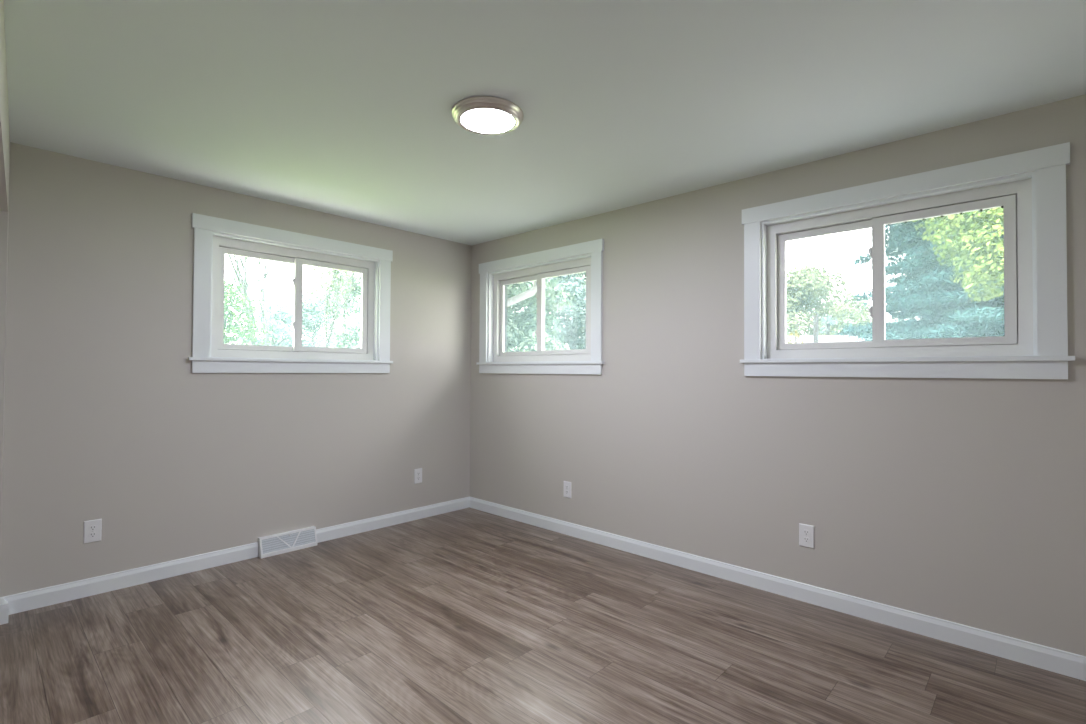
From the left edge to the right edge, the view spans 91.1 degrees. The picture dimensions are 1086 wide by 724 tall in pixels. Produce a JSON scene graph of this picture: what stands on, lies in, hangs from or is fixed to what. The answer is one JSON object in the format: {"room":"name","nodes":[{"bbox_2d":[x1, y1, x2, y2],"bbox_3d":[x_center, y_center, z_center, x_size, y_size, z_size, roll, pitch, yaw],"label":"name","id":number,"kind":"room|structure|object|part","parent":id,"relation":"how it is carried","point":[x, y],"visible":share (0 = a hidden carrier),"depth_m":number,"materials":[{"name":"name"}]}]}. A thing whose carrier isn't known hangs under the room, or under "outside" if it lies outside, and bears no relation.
{"room":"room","nodes":[
{"label":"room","id":0,"kind":"room"},
{"bbox_2d":[0,0,9,574],"bbox_3d":[-1.252,0.060,1.108,0.120,2.440,4.459,1,-1,-44],"label":"wall","id":1,"kind":"structure","parent":0,"point":[4,108],"depth_m":2.64,"materials":[{"name":"grey paint"}]},
{"bbox_2d":[0,142,471,596],"bbox_3d":[-2.029,0.098,3.606,0.100,2.440,4.050,-1,-1,43],"label":"wall","id":2,"kind":"structure","parent":0,"point":[107,416],"depth_m":3.25,"materials":[{"name":"grey paint"}]},
{"bbox_2d":[83,519,101,543],"bbox_3d":[-2.525,0.949,2.987,0.009,0.124,0.078,-1,-1,43],"label":"wall outlet","id":3,"kind":"object","parent":2,"relation":"attached to","point":[92,532],"visible":1,"depth_m":2.98,"materials":[{"name":"white plastic"}]},
{"bbox_2d":[89,532,96,537],"bbox_3d":[-2.523,0.968,2.985,0.003,0.029,0.034,-1,-1,43],"label":"receptacle","id":4,"kind":"object","parent":3,"relation":"attached to","point":[91,534],"depth_m":2.99,"materials":[{"name":"grey plastic"}]},
{"bbox_2d":[89,525,96,530],"bbox_3d":[-2.523,0.929,2.985,0.003,0.029,0.034,-1,-1,43],"label":"receptacle","id":5,"kind":"object","parent":3,"relation":"attached to","point":[91,527],"depth_m":2.99,"materials":[{"name":"grey plastic"}]},
{"bbox_2d":[0,497,469,624],"bbox_3d":[-1.719,1.274,3.752,0.134,0.096,3.175,-1,-1,43],"label":"baseboard","id":6,"kind":"structure","parent":2,"relation":"attached to","point":[38,598],"depth_m":3.25,"materials":[{"name":"white paint"}]},
{"bbox_2d":[188,213,392,372],"bbox_3d":[-1.768,-0.421,3.890,0.169,1.002,1.424,-1,-1,43],"label":"window","id":7,"kind":"structure","parent":2,"relation":"in","point":[210,247],"depth_m":3.79,"materials":[{"name":"white paint"}]},
{"bbox_3d":[-2.165,-0.436,3.380,0.018,0.813,0.093,-1,-1,43],"label":"casing","id":8,"kind":"part","parent":7,"relation":"part of","materials":[{"name":"white paint"}]},
{"bbox_3d":[-1.981,-0.422,3.733,0.020,0.681,0.540,-1,-1,43],"label":"sash","id":9,"kind":"part","parent":7,"relation":"part of","materials":[{"name":"white plastic"}]},
{"bbox_3d":[-1.820,-0.421,3.939,0.026,0.714,1.095,-1,-1,43],"label":"frame","id":10,"kind":"part","parent":7,"relation":"part of","materials":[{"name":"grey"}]},
{"bbox_3d":[-1.721,-0.878,3.856,0.022,0.089,1.408,-1,-1,43],"label":"head casing","id":11,"kind":"part","parent":7,"relation":"part of","materials":[{"name":"white paint"}]},
{"bbox_3d":[-1.791,-0.426,3.912,0.054,0.814,1.195,-1,-1,43],"label":"frame","id":12,"kind":"part","parent":7,"relation":"part of","materials":[{"name":"white plastic"}]},
{"bbox_3d":[-1.616,-0.414,4.083,0.023,0.680,0.570,-1,-1,43],"label":"sliding sash","id":13,"kind":"part","parent":7,"relation":"part of","materials":[{"name":"white plastic"}]},
{"bbox_3d":[-1.284,-0.416,4.319,0.018,0.813,0.093,-1,-1,43],"label":"casing","id":14,"kind":"part","parent":7,"relation":"part of","materials":[{"name":"white paint"}]},
{"bbox_2d":[414,468,421,483],"bbox_3d":[-1.063,0.973,4.546,0.009,0.124,0.078,-1,-1,43],"label":"wall outlet","id":15,"kind":"object","parent":2,"relation":"attached to","point":[417,472],"visible":1,"depth_m":4.54,"materials":[{"name":"white plastic"}]},
{"bbox_2d":[258,526,316,558],"bbox_3d":[-1.783,1.258,3.733,0.066,0.126,0.380,-1,-1,43],"label":"floor vent","id":16,"kind":"object","parent":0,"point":[280,543],"visible":1,"depth_m":3.71,"materials":[{"name":"white metal"}]},
{"bbox_2d":[262,529,315,553],"bbox_3d":[-1.773,1.251,3.724,0.028,0.087,0.357,-1,-1,43],"label":"grille","id":17,"kind":"object","parent":16,"relation":"attached to","point":[289,541],"depth_m":3.72,"materials":[{"name":"metal"}]},
{"bbox_2d":[505,285,506,351],"bbox_3d":[1.053,0.363,3.563,4.650,2.940,0.110,-1,-1,43],"label":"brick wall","id":18,"kind":"structure","parent":0,"point":[505,285],"depth_m":4.95,"materials":[{"name":"grey"}]},
{"bbox_2d":[507,280,536,306],"bbox_3d":[1.053,0.292,4.077,5.150,2.820,0.591,-1,-1,43],"label":"rain gutter","id":19,"kind":"object","parent":18,"relation":"attached to","point":[513,300],"visible":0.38,"depth_m":5.33,"materials":[{"name":"white metal"}]},
{"bbox_2d":[0,507,1085,723],"bbox_3d":[-0.409,1.300,1.957,4.500,0.002,4.000,-1,-1,43],"label":"floor","id":20,"kind":"structure","parent":0,"point":[469,615],"depth_m":2.43,"materials":[{"name":"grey wood"}]},
{"bbox_2d":[4,0,1085,245],"bbox_3d":[-0.397,-1.190,2.035,4.650,0.100,4.150,-1,-1,43],"label":"ceiling","id":21,"kind":"structure","parent":0,"point":[343,108],"depth_m":2.20,"materials":[{"name":"white paint"}]},
{"bbox_2d":[452,96,523,134],"bbox_3d":[-0.252,-1.112,2.432,0.326,0.042,0.326,-1,-1,43],"label":"ceiling light","id":22,"kind":"object","parent":21,"relation":"attached to","point":[482,115],"visible":1,"depth_m":2.37,"materials":[{"name":"white glass"}]},
{"bbox_2d":[470,94,1085,655],"bbox_3d":[1.018,0.111,3.456,4.550,2.440,0.100,-1,-1,43],"label":"wall","id":23,"kind":"structure","parent":0,"point":[957,500],"depth_m":3.01,"materials":[{"name":"grey paint"}]},
{"bbox_2d":[476,239,603,373],"bbox_3d":[-0.030,-0.403,4.450,1.424,1.002,0.169,-1,-1,43],"label":"window","id":24,"kind":"structure","parent":23,"relation":"in","point":[529,267],"depth_m":4.45,"materials":[{"name":"white paint"}]},
{"bbox_3d":[-0.540,-0.403,4.848,0.093,0.813,0.018,-1,-1,43],"label":"casing","id":25,"kind":"part","parent":24,"relation":"part of","materials":[{"name":"white paint"}]},
{"bbox_3d":[0.019,-0.402,4.503,1.095,0.714,0.026,-1,-1,43],"label":"frame","id":26,"kind":"part","parent":24,"relation":"part of","materials":[{"name":"grey"}]},
{"bbox_3d":[-0.187,-0.397,4.663,0.540,0.681,0.020,-1,-1,43],"label":"sash","id":27,"kind":"part","parent":24,"relation":"part of","materials":[{"name":"white plastic"}]},
{"bbox_3d":[-0.070,-0.860,4.413,1.408,0.089,0.022,-1,-1,43],"label":"head casing","id":28,"kind":"part","parent":24,"relation":"part of","materials":[{"name":"white paint"}]},
{"bbox_3d":[-0.008,-0.407,4.473,1.195,0.814,0.054,-1,-1,43],"label":"frame","id":29,"kind":"part","parent":24,"relation":"part of","materials":[{"name":"white plastic"}]},
{"bbox_3d":[0.163,-0.401,4.298,0.570,0.680,0.023,-1,-1,43],"label":"sliding sash","id":30,"kind":"part","parent":24,"relation":"part of","materials":[{"name":"white plastic"}]},
{"bbox_3d":[0.399,-0.413,3.967,0.093,0.813,0.018,-1,-1,43],"label":"casing","id":31,"kind":"part","parent":24,"relation":"part of","materials":[{"name":"white paint"}]},
{"bbox_2d":[564,481,570,497],"bbox_3d":[0.188,0.992,4.140,0.078,0.124,0.009,-1,-1,43],"label":"wall outlet","id":32,"kind":"object","parent":23,"relation":"attached to","point":[567,485],"visible":1,"depth_m":4.13,"materials":[{"name":"white plastic"}]},
{"bbox_2d":[469,497,1085,680],"bbox_3d":[0.941,1.282,3.424,4.436,0.096,0.014,-1,-1,43],"label":"baseboard","id":33,"kind":"structure","parent":23,"relation":"attached to","point":[1062,662],"depth_m":2.84,"materials":[{"name":"white paint"}]},
{"bbox_2d":[799,523,813,548],"bbox_3d":[1.459,0.963,2.949,0.078,0.124,0.009,-1,-1,43],"label":"wall outlet","id":34,"kind":"object","parent":23,"relation":"attached to","point":[806,532],"visible":1,"depth_m":2.95,"materials":[{"name":"white plastic"}]},
{"bbox_2d":[803,537,809,542],"bbox_3d":[1.457,0.983,2.947,0.034,0.029,0.003,-1,-1,43],"label":"receptacle","id":35,"kind":"object","parent":34,"relation":"attached to","point":[805,539],"depth_m":2.95,"materials":[{"name":"grey plastic"}]},
{"bbox_2d":[803,530,809,534],"bbox_3d":[1.457,0.944,2.947,0.034,0.029,0.003,-1,-1,43],"label":"receptacle","id":36,"kind":"object","parent":34,"relation":"attached to","point":[805,532],"depth_m":2.95,"materials":[{"name":"grey plastic"}]},
{"bbox_2d":[740,142,1074,378],"bbox_3d":[1.758,-0.421,2.775,1.424,1.002,0.169,-1,-1,43],"label":"window","id":37,"kind":"structure","parent":23,"relation":"in","point":[1033,204],"depth_m":2.60,"materials":[{"name":"white paint"}]},
{"bbox_3d":[1.247,-0.422,3.172,0.093,0.813,0.018,-1,-1,43],"label":"casing","id":38,"kind":"part","parent":37,"relation":"part of","materials":[{"name":"white paint"}]},
{"bbox_3d":[1.601,-0.416,2.987,0.540,0.681,0.020,-1,-1,43],"label":"sash","id":39,"kind":"part","parent":37,"relation":"part of","materials":[{"name":"white plastic"}]},
{"bbox_3d":[1.807,-0.420,2.827,1.095,0.714,0.026,-1,-1,43],"label":"frame","id":40,"kind":"part","parent":37,"relation":"part of","materials":[{"name":"grey"}]},
{"bbox_3d":[1.780,-0.426,2.798,1.195,0.814,0.054,-1,-1,43],"label":"frame","id":41,"kind":"part","parent":37,"relation":"part of","materials":[{"name":"white plastic"}]},
{"bbox_3d":[1.718,-0.879,2.737,1.408,0.089,0.022,-1,-1,43],"label":"head casing","id":42,"kind":"part","parent":37,"relation":"part of","materials":[{"name":"white paint"}]},
{"bbox_3d":[1.951,-0.420,2.623,0.570,0.680,0.023,-1,-1,43],"label":"sliding sash","id":43,"kind":"part","parent":37,"relation":"part of","materials":[{"name":"white plastic"}]},
{"bbox_3d":[2.187,-0.432,2.291,0.093,0.813,0.018,-1,-1,43],"label":"casing","id":44,"kind":"part","parent":37,"relation":"part of","materials":[{"name":"white paint"}]},
{"bbox_2d":[912,207,1003,301],"bbox_3d":[5.437,-0.852,5.854,2.940,5.508,2.665,-1,-1,43],"label":"maple tree","id":45,"kind":"object","parent":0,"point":[987,226],"visible":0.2,"depth_m":5.78,"materials":[{"name":"green plant"}]},
{"label":"outside","id":46,"kind":"structure","parent":0,"visible":0},
{"bbox_3d":[-8.666,2.378,32.983,130.000,0.200,150.000,-1,-1,43],"label":"ground","id":47,"kind":"structure","parent":46,"visible":0},
{"bbox_2d":[223,275,273,344],"bbox_3d":[-5.932,0.153,9.889,2.071,3.508,1.848,1,-1,-28],"label":"tree","id":48,"kind":"object","parent":47,"relation":"on","point":[239,329],"visible":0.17,"depth_m":9.86,"materials":[{"name":"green plant"}]},
{"bbox_2d":[225,255,273,345],"bbox_3d":[-8.335,-1.250,15.190,1.750,6.540,2.575,0,-1,25],"label":"bare tree","id":49,"kind":"object","parent":47,"relation":"on","point":[243,281],"visible":0.4,"depth_m":14.90,"materials":[{"name":"grey plant"}]},
{"bbox_2d":[235,301,310,345],"bbox_3d":[-9.016,-0.065,17.691,2.057,4.175,2.313,-1,-1,43],"label":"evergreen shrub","id":50,"kind":"object","parent":47,"relation":"on","point":[274,318],"visible":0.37,"depth_m":17.80,"materials":[{"name":"green plant"}]},
{"bbox_2d":[227,339,323,346],"bbox_3d":[-17.602,0.380,35.917,9.600,3.800,6.800,1,-1,-27],"label":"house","id":51,"kind":"structure","parent":47,"relation":"on","point":[245,339],"depth_m":34.80,"materials":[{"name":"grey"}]},
{"bbox_2d":[256,288,355,347],"bbox_3d":[-10.712,-0.707,24.417,4.773,5.667,3.777,1,-1,-16],"label":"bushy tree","id":52,"kind":"object","parent":47,"relation":"on","point":[309,318],"visible":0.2,"depth_m":24.00,"materials":[{"name":"green plant"}]},
{"bbox_2d":[292,267,360,346],"bbox_3d":[-4.748,-1.458,13.839,3.386,6.868,3.838,-1,-1,43],"label":"tree","id":53,"kind":"object","parent":47,"relation":"on","point":[339,280],"visible":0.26,"depth_m":13.43,"materials":[{"name":"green plant"}]},
{"bbox_2d":[316,269,360,348],"bbox_3d":[-6.209,-0.558,17.169,3.268,5.173,3.294,0,-1,-3],"label":"bushy tree","id":54,"kind":"object","parent":47,"relation":"on","point":[346,340],"visible":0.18,"depth_m":16.46,"materials":[{"name":"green plant"}]},
{"bbox_2d":[343,295,360,340],"bbox_3d":[-6.100,-1.070,20.326,3.366,6.304,3.019,-1,-1,43],"label":"bushy tree","id":55,"kind":"object","parent":47,"relation":"on","point":[355,307],"visible":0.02,"depth_m":19.64,"materials":[{"name":"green plant"}]},
{"bbox_2d":[507,277,574,351],"bbox_3d":[-1.012,-0.862,11.114,3.310,5.632,4.089,1,-1,-36],"label":"dense tree","id":56,"kind":"object","parent":47,"relation":"on","point":[516,323],"visible":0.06,"depth_m":10.62,"materials":[{"name":"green plant"}]},
{"bbox_2d":[507,273,585,350],"bbox_3d":[0.054,-1.326,15.229,4.736,7.388,4.801,0,-1,-3],"label":"dense tree","id":57,"kind":"object","parent":47,"relation":"on","point":[572,330],"visible":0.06,"depth_m":14.44,"materials":[{"name":"green plant"}]},
{"bbox_2d":[521,272,585,342],"bbox_3d":[1.616,-2.547,22.758,6.458,10.153,5.951,0,-1,22],"label":"dense tree","id":58,"kind":"object","parent":47,"relation":"on","point":[583,275],"visible":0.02,"depth_m":21.35,"materials":[{"name":"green plant"}]},
{"bbox_2d":[786,331,803,343],"bbox_3d":[6.117,0.629,12.829,0.714,2.783,0.772,-1,-1,43],"label":"shrub","id":59,"kind":"object","parent":47,"relation":"on","point":[797,334],"visible":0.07,"depth_m":12.88,"materials":[{"name":"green plant"}]},
{"bbox_2d":[786,263,842,335],"bbox_3d":[10.176,-0.906,21.195,3.866,6.177,4.133,1,-1,-15],"label":"tree","id":60,"kind":"object","parent":47,"relation":"on","point":[797,287],"visible":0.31,"depth_m":20.76,"materials":[{"name":"green plant"}]},
{"bbox_2d":[813,315,818,342],"bbox_3d":[6.840,0.429,13.344,0.100,3.200,0.100,-1,-1,43],"label":"wooden post","id":61,"kind":"object","parent":47,"relation":"on","point":[815,317],"visible":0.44,"depth_m":13.33,"materials":[{"name":"grey wood"}]},
{"bbox_2d":[789,259,867,335],"bbox_3d":[13.379,-1.422,26.437,4.885,7.421,5.225,0,-1,8],"label":"tree","id":62,"kind":"object","parent":47,"relation":"on","point":[818,270],"visible":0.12,"depth_m":25.71,"materials":[{"name":"green plant"}]},
{"bbox_2d":[819,315,838,334],"bbox_3d":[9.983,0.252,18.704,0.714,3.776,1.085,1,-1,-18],"label":"round shrub","id":63,"kind":"object","parent":47,"relation":"on","point":[832,322],"visible":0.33,"depth_m":18.68,"materials":[{"name":"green plant"}]},
{"bbox_2d":[786,335,899,343],"bbox_3d":[8.525,0.647,15.388,5.200,2.850,3.000,0,-1,22],"label":"outbuilding","id":64,"kind":"structure","parent":47,"relation":"on","point":[822,338],"depth_m":15.34,"materials":[{"name":"grey"}]},
{"bbox_2d":[844,320,853,334],"bbox_3d":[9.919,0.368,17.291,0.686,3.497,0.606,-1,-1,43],"label":"round shrub","id":65,"kind":"object","parent":47,"relation":"on","point":[845,321],"visible":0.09,"depth_m":17.34,"materials":[{"name":"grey plant"}]},
{"bbox_2d":[819,289,895,334],"bbox_3d":[18.636,-1.056,31.859,5.229,6.926,5.041,-1,-1,43],"label":"tree","id":66,"kind":"object","parent":47,"relation":"on","point":[850,303],"visible":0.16,"depth_m":31.50,"materials":[{"name":"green plant"}]},
{"bbox_2d":[885,226,944,320],"bbox_3d":[15.236,-4.512,19.257,6.047,13.631,6.026,-1,-1,43],"label":"pine tree","id":67,"kind":"object","parent":47,"relation":"on","point":[887,279],"visible":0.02,"depth_m":19.66,"materials":[{"name":"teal plant"}]},
{"bbox_2d":[832,209,1004,341],"bbox_3d":[8.498,-4.133,10.098,4.882,12.231,4.728,0,-1,17],"label":"pine tree","id":68,"kind":"object","parent":47,"relation":"on","point":[961,317],"visible":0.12,"depth_m":9.87,"materials":[{"name":"green plant"}]}
]}

